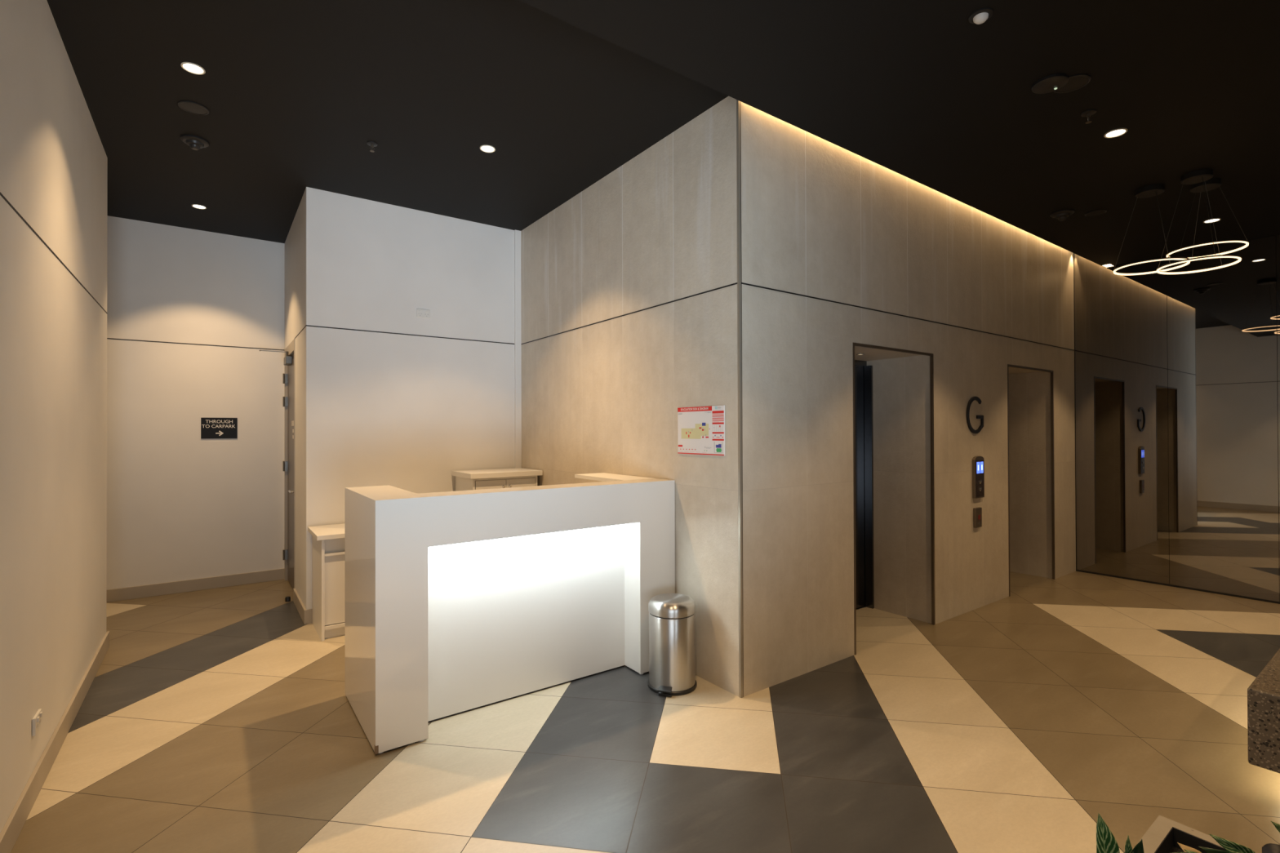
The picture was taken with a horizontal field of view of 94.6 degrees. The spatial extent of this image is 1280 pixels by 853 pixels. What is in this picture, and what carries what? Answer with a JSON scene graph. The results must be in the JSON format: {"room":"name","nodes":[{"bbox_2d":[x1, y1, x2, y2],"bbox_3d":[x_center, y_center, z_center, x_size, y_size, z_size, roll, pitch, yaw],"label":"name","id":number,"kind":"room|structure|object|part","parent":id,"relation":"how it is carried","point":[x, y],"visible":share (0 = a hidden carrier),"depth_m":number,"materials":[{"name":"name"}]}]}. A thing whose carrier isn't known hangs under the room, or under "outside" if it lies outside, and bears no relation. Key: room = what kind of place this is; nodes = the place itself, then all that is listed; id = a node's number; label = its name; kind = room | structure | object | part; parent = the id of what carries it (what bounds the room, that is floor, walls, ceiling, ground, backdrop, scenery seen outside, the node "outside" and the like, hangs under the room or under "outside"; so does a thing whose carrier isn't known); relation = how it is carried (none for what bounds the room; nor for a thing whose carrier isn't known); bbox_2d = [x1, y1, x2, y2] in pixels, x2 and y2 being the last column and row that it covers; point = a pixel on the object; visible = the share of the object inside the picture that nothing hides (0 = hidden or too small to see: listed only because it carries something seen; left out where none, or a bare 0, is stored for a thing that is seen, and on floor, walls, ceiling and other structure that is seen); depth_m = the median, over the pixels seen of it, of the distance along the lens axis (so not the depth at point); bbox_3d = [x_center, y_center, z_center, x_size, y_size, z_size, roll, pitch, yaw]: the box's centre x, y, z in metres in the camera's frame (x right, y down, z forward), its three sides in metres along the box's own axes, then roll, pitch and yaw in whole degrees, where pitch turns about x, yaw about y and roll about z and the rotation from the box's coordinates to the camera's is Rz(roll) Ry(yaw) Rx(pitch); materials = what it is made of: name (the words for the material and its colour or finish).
{"room":"elevator lobby","nodes":[
{"label":"elevator lobby","id":0,"kind":"room"},
{"bbox_2d":[0,0,107,833],"bbox_3d":[-1.442,-0.204,0.770,0.200,3.533,8.464,0,0,-36],"label":"wall","id":1,"kind":"structure","parent":0,"point":[54,159],"depth_m":2.68,"materials":[{"name":"white paint"}]},
{"bbox_2d":[31,708,42,736],"bbox_3d":[-2.590,1.272,2.540,0.018,0.074,0.113,0,0,-36],"label":"power outlet","id":2,"kind":"object","parent":1,"relation":"attached to","point":[37,719],"visible":1,"depth_m":2.52,"materials":[{"name":"white plastic"}]},
{"bbox_2d":[0,191,107,314],"bbox_3d":[-2.491,-0.832,2.392,0.002,0.009,4.614,0,0,-36],"label":"trim","id":3,"kind":"structure","parent":1,"relation":"attached to","point":[1,194],"depth_m":2.68,"materials":[{"name":"black"}]},
{"bbox_2d":[0,631,109,852],"bbox_3d":[-1.353,1.506,0.829,0.015,0.113,8.479,0,0,-36],"label":"baseboard","id":4,"kind":"structure","parent":1,"relation":"attached to","point":[13,827],"depth_m":2.67,"materials":[{"name":"wood"}]},
{"bbox_2d":[106,215,284,589],"bbox_3d":[-5.271,-0.164,5.228,3.835,3.533,0.200,0,0,-36],"label":"wall","id":5,"kind":"structure","parent":0,"point":[181,505],"depth_m":5.75,"materials":[{"name":"white paint"}]},
{"bbox_2d":[106,568,284,602],"bbox_3d":[-5.243,1.545,5.102,3.735,0.113,0.015,0,0,-36],"label":"baseboard","id":6,"kind":"structure","parent":5,"relation":"attached to","point":[183,586],"depth_m":5.74,"materials":[{"name":"stone"}]},
{"bbox_2d":[106,337,284,350],"bbox_3d":[-5.255,-0.805,5.121,3.735,0.009,0.002,0,0,-36],"label":"trim","id":7,"kind":"structure","parent":5,"relation":"attached to","point":[107,338],"depth_m":5.76,"materials":[{"name":"black metal"}]},
{"bbox_2d":[200,417,237,439],"bbox_3d":[-4.189,0.017,5.882,0.295,0.208,0.007,0,0,-36],"label":"sign","id":8,"kind":"object","parent":5,"relation":"attached to","point":[211,428],"visible":1,"depth_m":5.88,"materials":[{"name":"black"}]},
{"bbox_2d":[284,187,306,608],"bbox_3d":[-3.178,-0.170,5.522,0.100,3.533,1.780,0,0,-36],"label":"wall","id":9,"kind":"structure","parent":0,"point":[295,241],"depth_m":5.20,"materials":[{"name":"white paint"}]},
{"bbox_2d":[259,338,294,589],"bbox_3d":[-3.500,0.396,5.757,0.345,2.407,0.925,0,0,-36],"label":"door","id":10,"kind":"structure","parent":9,"relation":"in","point":[289,352],"depth_m":5.96,"materials":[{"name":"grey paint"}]},
{"bbox_3d":[-3.598,-0.718,5.808,0.246,0.055,0.044,0,0,-34],"label":"closer arm","id":11,"kind":"part","parent":10,"relation":"part of","materials":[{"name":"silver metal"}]},
{"bbox_3d":[-3.403,0.396,5.828,0.104,2.407,0.925,0,0,-36],"label":"frame","id":12,"kind":"part","parent":10,"relation":"part of","materials":[{"name":"beige paint"}]},
{"bbox_2d":[47,0,728,243],"bbox_3d":[-0.915,-2.006,5.275,10.944,0.120,5.259,0,0,-36],"label":"ceiling","id":13,"kind":"structure","parent":0,"point":[295,93],"depth_m":3.57,"materials":[{"name":"black paint"}]},
{"bbox_2d":[180,62,205,74],"bbox_3d":[-2.432,-1.950,3.215,0.108,0.006,0.108,0,0,-36],"label":"recessed light","id":14,"kind":"object","parent":13,"relation":"in","point":[193,68],"visible":1,"depth_m":3.21,"materials":[{"name":"beige"}]},
{"bbox_2d":[177,100,208,115],"bbox_3d":[-2.727,-1.945,3.609,0.154,0.008,0.154,0,0,-36],"label":"ceiling speaker","id":15,"kind":"object","parent":13,"relation":"attached to","point":[191,107],"visible":1,"depth_m":3.60,"materials":[{"name":"black plastic"}]},
{"bbox_2d":[179,102,207,114],"bbox_3d":[-2.727,-1.943,3.609,0.134,0.002,0.134,0,0,-36],"label":"grille","id":16,"kind":"object","parent":15,"relation":"attached to","point":[193,108],"depth_m":3.60,"materials":[{"name":"black metal"}]},
{"bbox_2d":[180,134,208,150],"bbox_3d":[-3.026,-1.915,4.014,0.158,0.061,0.158,0,0,-36],"label":"smoke detector","id":17,"kind":"object","parent":13,"relation":"attached to","point":[196,143],"visible":1,"depth_m":3.98,"materials":[{"name":"black plastic"}]},
{"bbox_2d":[191,204,206,208],"bbox_3d":[-3.876,-1.933,5.192,0.108,0.006,0.108,0,0,-36],"label":"recessed light","id":18,"kind":"object","parent":13,"relation":"in","point":[196,206],"visible":1,"depth_m":5.19,"materials":[{"name":"white"}]},
{"bbox_2d":[366,141,377,151],"bbox_3d":[-1.845,-1.923,4.067,0.068,0.054,0.068,0,0,-36],"label":"sprinkler head","id":19,"kind":"object","parent":13,"relation":"attached to","point":[371,144],"visible":1,"depth_m":4.06},
{"bbox_2d":[480,144,495,152],"bbox_3d":[-1.069,-1.949,4.144,0.108,0.006,0.108,0,0,-36],"label":"recessed light","id":20,"kind":"object","parent":13,"relation":"in","point":[485,148],"visible":1,"depth_m":4.14,"materials":[{"name":"white"}]},
{"bbox_2d":[306,186,515,609],"bbox_3d":[-1.971,-0.175,5.359,1.865,3.533,0.100,0,0,-36],"label":"wall","id":21,"kind":"structure","parent":0,"point":[406,412],"depth_m":5.20,"materials":[{"name":"white paint"}]},
{"bbox_2d":[293,588,311,624],"bbox_3d":[-2.198,1.538,5.603,1.816,0.113,0.816,0,0,-36],"label":"baseboard","id":22,"kind":"structure","parent":21,"relation":"attached to","point":[305,615],"depth_m":4.88,"materials":[{"name":"wood"}]},
{"bbox_2d":[294,324,514,344],"bbox_3d":[-2.208,-0.813,5.631,1.802,0.009,0.812,0,0,-36],"label":"trim","id":23,"kind":"structure","parent":21,"relation":"attached to","point":[306,325],"depth_m":5.21,"materials":[{"name":"black metal"}]},
{"bbox_2d":[416,308,430,318],"bbox_3d":[-1.949,-1.018,5.312,0.119,0.075,0.012,0,0,-36],"label":"power outlet","id":24,"kind":"object","parent":21,"relation":"attached to","point":[420,313],"visible":1,"depth_m":5.31,"materials":[{"name":"white plastic"}]},
{"bbox_2d":[514,229,521,467],"bbox_3d":[-1.206,-0.174,5.837,0.064,3.533,0.022,0,0,-36],"label":"trim","id":25,"kind":"structure","parent":21,"relation":"attached to","point":[517,313],"depth_m":5.83,"materials":[{"name":"white paint"}]},
{"bbox_2d":[520,96,738,696],"bbox_3d":[-0.252,-0.184,4.745,0.200,3.533,3.109,0,0,-36],"label":"stone wall","id":26,"kind":"structure","parent":0,"point":[660,227],"depth_m":4.05,"materials":[{"name":"beige stone"}]},
{"bbox_2d":[677,404,724,455],"bbox_3d":[0.377,0.025,3.697,0.008,0.303,0.435,0,0,-36],"label":"sign","id":27,"kind":"object","parent":26,"relation":"attached to","point":[700,429],"visible":1,"depth_m":3.68,"materials":[{"name":"white paper"}]},
{"bbox_2d":[736,99,742,697],"bbox_3d":[0.580,-0.195,3.436,0.016,3.533,0.015,0,0,-36],"label":"trim","id":28,"kind":"structure","parent":26,"relation":"attached to","point":[738,102],"depth_m":3.43,"materials":[{"name":"beige metal"}]},
{"bbox_2d":[10,571,1279,852],"bbox_3d":[0.601,1.570,3.175,10.944,0.001,10.389,0,0,-36],"label":"floor","id":29,"kind":"structure","parent":0,"point":[219,720],"depth_m":2.87,"materials":[{"name":"beige tile"}]},
{"bbox_2d":[284,596,290,601],"bbox_3d":[-3.217,1.576,5.394,0.044,0.040,0.044,0,0,-36],"label":"door stop","id":30,"kind":"object","parent":29,"relation":"on","point":[286,598],"visible":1,"depth_m":5.38,"materials":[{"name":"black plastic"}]},
{"bbox_2d":[307,523,345,641],"bbox_3d":[-2.132,1.197,4.819,0.958,0.784,0.532,0,0,-36],"label":"cabinet","id":31,"kind":"object","parent":29,"relation":"on","point":[328,578],"depth_m":4.44,"materials":[{"name":"white laminate"}]},
{"bbox_3d":[-2.493,1.214,4.573,0.020,0.750,0.507,0,0,-36],"label":"panel","id":32,"kind":"part","parent":31,"relation":"part of","materials":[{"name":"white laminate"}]},
{"bbox_2d":[307,523,344,540],"bbox_3d":[-2.134,0.822,4.821,0.958,0.034,0.532,0,0,-36],"label":"countertop","id":33,"kind":"structure","parent":31,"relation":"on","point":[335,531],"depth_m":4.51,"materials":[{"name":"white laminate"}]},
{"bbox_3d":[-2.182,1.224,4.530,0.427,0.517,0.018,0,0,-36],"label":"cupboard door","id":34,"kind":"part","parent":31,"relation":"part of","materials":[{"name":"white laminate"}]},
{"bbox_3d":[-2.002,1.501,4.649,0.865,0.023,0.033,0,0,-36],"label":"rail","id":35,"kind":"part","parent":31,"relation":"part of","materials":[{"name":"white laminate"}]},
{"bbox_2d":[452,467,542,491],"bbox_3d":[-1.312,0.998,5.438,0.678,1.183,0.480,0,0,-36],"label":"storage cabinet","id":36,"kind":"object","parent":29,"relation":"on","point":[479,479],"visible":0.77,"depth_m":5.27,"materials":[{"name":"white laminate"}]},
{"bbox_3d":[-1.312,0.988,5.192,0.278,1.031,0.018,0,0,-36],"label":"cabinet door","id":37,"kind":"part","parent":36,"relation":"part of","materials":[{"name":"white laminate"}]},
{"bbox_3d":[-1.082,0.988,5.359,0.283,1.031,0.018,0,0,-36],"label":"cabinet door","id":38,"kind":"part","parent":36,"relation":"part of","materials":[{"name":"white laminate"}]},
{"bbox_2d":[344,472,675,754],"bbox_3d":[-0.773,0.968,3.712,1.846,1.220,0.878,0,0,-36],"label":"reception desk","id":39,"kind":"object","parent":29,"relation":"on","point":[459,602],"visible":0.84,"depth_m":3.33,"materials":[{"name":"white laminate"}]},
{"bbox_3d":[-0.640,1.086,3.498,1.314,0.956,0.025,0,0,-36],"label":"recess panel","id":40,"kind":"part","parent":39,"relation":"part of","materials":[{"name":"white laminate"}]},
{"bbox_2d":[574,472,652,481],"bbox_3d":[-0.192,0.372,4.264,0.258,0.026,0.675,0,0,-36],"label":"shelf","id":41,"kind":"object","parent":39,"relation":"attached to","point":[603,477],"depth_m":4.23,"materials":[{"name":"white laminate"}]},
{"bbox_2d":[647,593,697,697],"bbox_3d":[0.186,1.309,3.588,0.320,0.529,0.298,0,0,-36],"label":"pedal bin","id":42,"kind":"object","parent":29,"relation":"on","point":[672,656],"visible":1,"depth_m":3.48,"materials":[{"name":"silver metal"}]},
{"bbox_3d":[0.194,1.085,3.595,0.287,0.080,0.287,0,0,-36],"label":"lid","id":43,"kind":"part","parent":42,"relation":"part of","materials":[{"name":"silver metal"}]},
{"bbox_2d":[1137,815,1226,852],"bbox_3d":[1.449,1.355,1.248,0.757,0.400,0.710,0,0,-36],"label":"planter box","id":44,"kind":"object","parent":29,"relation":"on","point":[1163,835],"visible":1,"depth_m":1.68,"materials":[{"name":"concrete"}]},
{"bbox_2d":[1096,813,1143,852],"bbox_3d":[1.207,1.084,1.464,0.169,0.259,0.060,0,0,5],"label":"variegated plant","id":45,"kind":"object","parent":44,"relation":"on","point":[1106,842],"visible":1,"depth_m":1.45,"materials":[{"name":"green plant"}]},
{"bbox_2d":[1173,834,1254,852],"bbox_3d":[1.476,1.124,1.514,0.188,0.180,0.068,0,0,22],"label":"variegated plant","id":46,"kind":"object","parent":44,"relation":"on","point":[1230,846],"visible":1,"depth_m":1.49,"materials":[{"name":"green plant"}]},
{"bbox_2d":[1262,843,1279,852],"bbox_3d":[1.681,1.131,1.554,0.061,0.053,0.060,0,0,-36],"label":"pebble","id":47,"kind":"object","parent":44,"relation":"on","point":[1270,847],"visible":1,"depth_m":1.56,"materials":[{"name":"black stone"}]},
{"bbox_2d":[1271,821,1279,832],"bbox_3d":[1.648,1.088,1.474,0.105,0.246,0.061,0,0,-17],"label":"variegated plant","id":48,"kind":"object","parent":44,"relation":"on","point":[1277,825],"visible":1,"depth_m":1.48,"materials":[{"name":"green plant"}]},
{"bbox_2d":[1247,648,1279,773],"bbox_3d":[3.478,1.333,2.812,1.822,0.450,0.560,0,0,-36],"label":"bench","id":49,"kind":"object","parent":29,"relation":"on","point":[1264,693],"visible":1,"depth_m":2.48,"materials":[{"name":"black stone"}]},
{"bbox_2d":[862,365,865,574],"bbox_3d":[2.303,-0.188,5.602,4.944,3.533,0.100,0,0,-36],"label":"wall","id":50,"kind":"structure","parent":0,"point":[862,366],"depth_m":5.34,"materials":[{"name":"black metal"}]},
{"bbox_2d":[519,0,1279,265],"bbox_3d":[2.925,-1.903,1.765,8.439,0.395,4.930,0,0,-36],"label":"ceiling","id":51,"kind":"structure","parent":0,"point":[943,101],"depth_m":2.98,"materials":[{"name":"black paint"}]},
{"bbox_2d":[968,7,993,24],"bbox_3d":[1.405,-1.680,2.433,0.088,0.031,0.088,0,0,-36],"label":"recessed light","id":52,"kind":"object","parent":51,"relation":"attached to","point":[979,16],"visible":1,"depth_m":2.42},
{"bbox_2d":[1031,73,1068,93],"bbox_3d":[2.019,-1.684,2.909,0.150,0.022,0.150,0,0,-36],"label":"detector","id":53,"kind":"object","parent":51,"relation":"attached to","point":[1052,82],"visible":1,"depth_m":2.89,"materials":[{"name":"black plastic"}]},
{"bbox_2d":[1049,208,1074,221],"bbox_3d":[3.334,-1.658,4.662,0.158,0.061,0.158,0,0,-36],"label":"smoke detector","id":54,"kind":"object","parent":51,"relation":"attached to","point":[1061,215],"visible":1,"depth_m":4.63,"materials":[{"name":"black plastic"}]},
{"bbox_2d":[1053,73,1090,93],"bbox_3d":[2.130,-1.691,2.915,0.154,0.008,0.154,0,0,-36],"label":"ceiling speaker","id":55,"kind":"object","parent":51,"relation":"attached to","point":[1075,82],"visible":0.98,"depth_m":2.90,"materials":[{"name":"black plastic"}]},
{"bbox_2d":[1080,109,1096,124],"bbox_3d":[2.420,-1.668,3.186,0.068,0.054,0.068,0,0,-36],"label":"sprinkler head","id":56,"kind":"object","parent":51,"relation":"attached to","point":[1087,113],"visible":1,"depth_m":3.18},
{"bbox_2d":[1084,208,1106,216],"bbox_3d":[3.598,-1.686,4.664,0.140,0.008,0.140,0,0,-36],"label":"ceiling speaker","id":57,"kind":"object","parent":51,"relation":"attached to","point":[1096,212],"visible":1,"depth_m":4.65,"materials":[{"name":"black plastic"}]},
{"bbox_2d":[1086,210,1105,216],"bbox_3d":[3.598,-1.684,4.664,0.120,0.002,0.120,0,0,-36],"label":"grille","id":58,"kind":"object","parent":57,"relation":"attached to","point":[1093,213],"depth_m":4.66,"materials":[{"name":"black"}]},
{"bbox_2d":[1103,128,1127,137],"bbox_3d":[2.742,-1.691,3.405,0.108,0.006,0.108,0,0,-36],"label":"recessed light","id":59,"kind":"object","parent":51,"relation":"in","point":[1119,131],"visible":1,"depth_m":3.40,"materials":[{"name":"white"}]},
{"bbox_2d":[1112,183,1190,275],"bbox_3d":[3.627,-1.410,4.198,0.416,0.565,0.416,0,0,-36],"label":"pendant","id":60,"kind":"object","parent":51,"relation":"hanging from","point":[1151,190],"visible":0.97,"depth_m":4.17,"materials":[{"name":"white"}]},
{"bbox_2d":[1155,168,1241,274],"bbox_3d":[3.738,-1.385,3.962,0.416,0.620,0.416,0,0,-36],"label":"pendant","id":61,"kind":"object","parent":51,"relation":"hanging from","point":[1203,175],"visible":1,"depth_m":3.94,"materials":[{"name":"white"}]},
{"bbox_2d":[1165,177,1248,258],"bbox_3d":[3.931,-1.455,4.102,0.416,0.478,0.416,0,0,-36],"label":"pendant","id":62,"kind":"object","parent":51,"relation":"hanging from","point":[1211,184],"visible":0.84,"depth_m":4.06,"materials":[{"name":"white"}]},
{"bbox_2d":[1203,217,1221,222],"bbox_3d":[4.693,-1.689,4.845,0.108,0.006,0.108,0,0,-36],"label":"recessed light","id":63,"kind":"object","parent":51,"relation":"in","point":[1215,220],"visible":0.98,"depth_m":4.85,"materials":[{"name":"white"}]},
{"bbox_2d":[741,102,1075,697],"bbox_3d":[2.486,-0.191,5.179,5.144,3.533,0.600,0,0,-36],"label":"wall","id":64,"kind":"structure","parent":0,"point":[821,219],"depth_m":4.47,"materials":[{"name":"beige stone"}]},
{"bbox_2d":[740,101,743,697],"bbox_3d":[0.593,-0.195,3.437,0.006,3.533,0.001,0,0,-36],"label":"trim","id":65,"kind":"structure","parent":64,"relation":"attached to","point":[740,101],"depth_m":3.44,"materials":[{"name":"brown metal"}]},
{"bbox_2d":[521,282,1074,351],"bbox_3d":[1.777,-0.823,6.157,5.146,0.009,3.010,0,0,-36],"label":"trim","id":66,"kind":"structure","parent":64,"relation":"attached to","point":[735,282],"depth_m":4.25,"materials":[{"name":"black metal"}]},
{"bbox_2d":[854,360,874,610],"bbox_3d":[1.558,0.501,4.859,1.065,2.150,0.120,0,0,-36],"label":"door","id":67,"kind":"structure","parent":64,"relation":"in","point":[864,441],"depth_m":5.13,"materials":[{"name":"grey metal"}]},
{"bbox_3d":[1.750,0.521,5.032,0.511,2.099,0.026,0,0,-36],"label":"lift door panel","id":68,"kind":"part","parent":67,"relation":"part of","materials":[{"name":"grey metal"}]},
{"bbox_2d":[852,342,935,655],"bbox_3d":[1.900,0.496,4.387,1.069,2.152,0.019,0,0,-36],"label":"trim","id":69,"kind":"structure","parent":64,"relation":"attached to","point":[931,361],"depth_m":4.68,"materials":[{"name":"brown metal"}]},
{"bbox_2d":[965,396,983,433],"bbox_3d":[2.888,-0.099,5.090,0.290,0.320,0.014,0,0,-36],"label":"letter","id":70,"kind":"object","parent":64,"relation":"attached to","point":[972,430],"depth_m":5.06,"materials":[{"name":"black plastic"}]},
{"bbox_2d":[973,506,982,528],"bbox_3d":[2.913,0.785,5.091,0.110,0.168,0.027,0,0,-36],"label":"switch","id":71,"kind":"object","parent":64,"relation":"attached to","point":[977,512],"visible":1,"depth_m":5.07,"materials":[{"name":"brown metal"}]},
{"bbox_2d":[972,456,984,498],"bbox_3d":[2.927,0.436,5.100,0.168,0.361,0.034,0,0,-36],"label":"panel","id":72,"kind":"object","parent":64,"relation":"attached to","point":[978,462],"visible":1,"depth_m":5.07,"materials":[{"name":"brown metal"}]},
{"bbox_3d":[2.932,0.447,5.093,0.140,0.315,0.001,0,0,-36],"label":"plate","id":73,"kind":"part","parent":72,"relation":"part of","materials":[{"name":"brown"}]},
{"bbox_2d":[1007,364,1054,596],"bbox_3d":[3.839,0.498,5.790,1.065,2.152,0.019,0,0,-36],"label":"trim","id":74,"kind":"structure","parent":64,"relation":"attached to","point":[1008,365],"depth_m":6.08,"materials":[{"name":"brown metal"}]},
{"bbox_2d":[1074,234,1279,601],"bbox_3d":[6.337,-0.209,4.416,0.200,3.533,6.754,0,0,-36],"label":"mirror","id":75,"kind":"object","parent":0,"point":[1177,376],"depth_m":5.73,"materials":[{"name":"black"}]},
{"bbox_3d":[4.978,-0.203,6.131,0.010,3.515,0.766,0,0,-36],"label":"mirror panel","id":76,"kind":"part","parent":75,"relation":"part of","materials":[{"name":"grey"}]},
{"bbox_2d":[1073,253,1279,604],"bbox_3d":[6.272,-0.209,4.340,0.014,3.533,5.200,0,0,-36],"label":"trim","id":77,"kind":"structure","parent":75,"relation":"attached to","point":[1080,571],"depth_m":6.24,"materials":[{"name":"black"}]},
{"bbox_3d":[5.421,-0.070,5.519,0.010,3.238,0.737,0,0,-36],"label":"mirror panel","id":78,"kind":"part","parent":75,"relation":"part of","materials":[{"name":"grey"}]},
{"bbox_3d":[5.855,-0.075,4.920,0.010,3.238,0.737,0,0,-36],"label":"mirror panel","id":79,"kind":"part","parent":75,"relation":"part of","materials":[{"name":"grey"}]}
]}

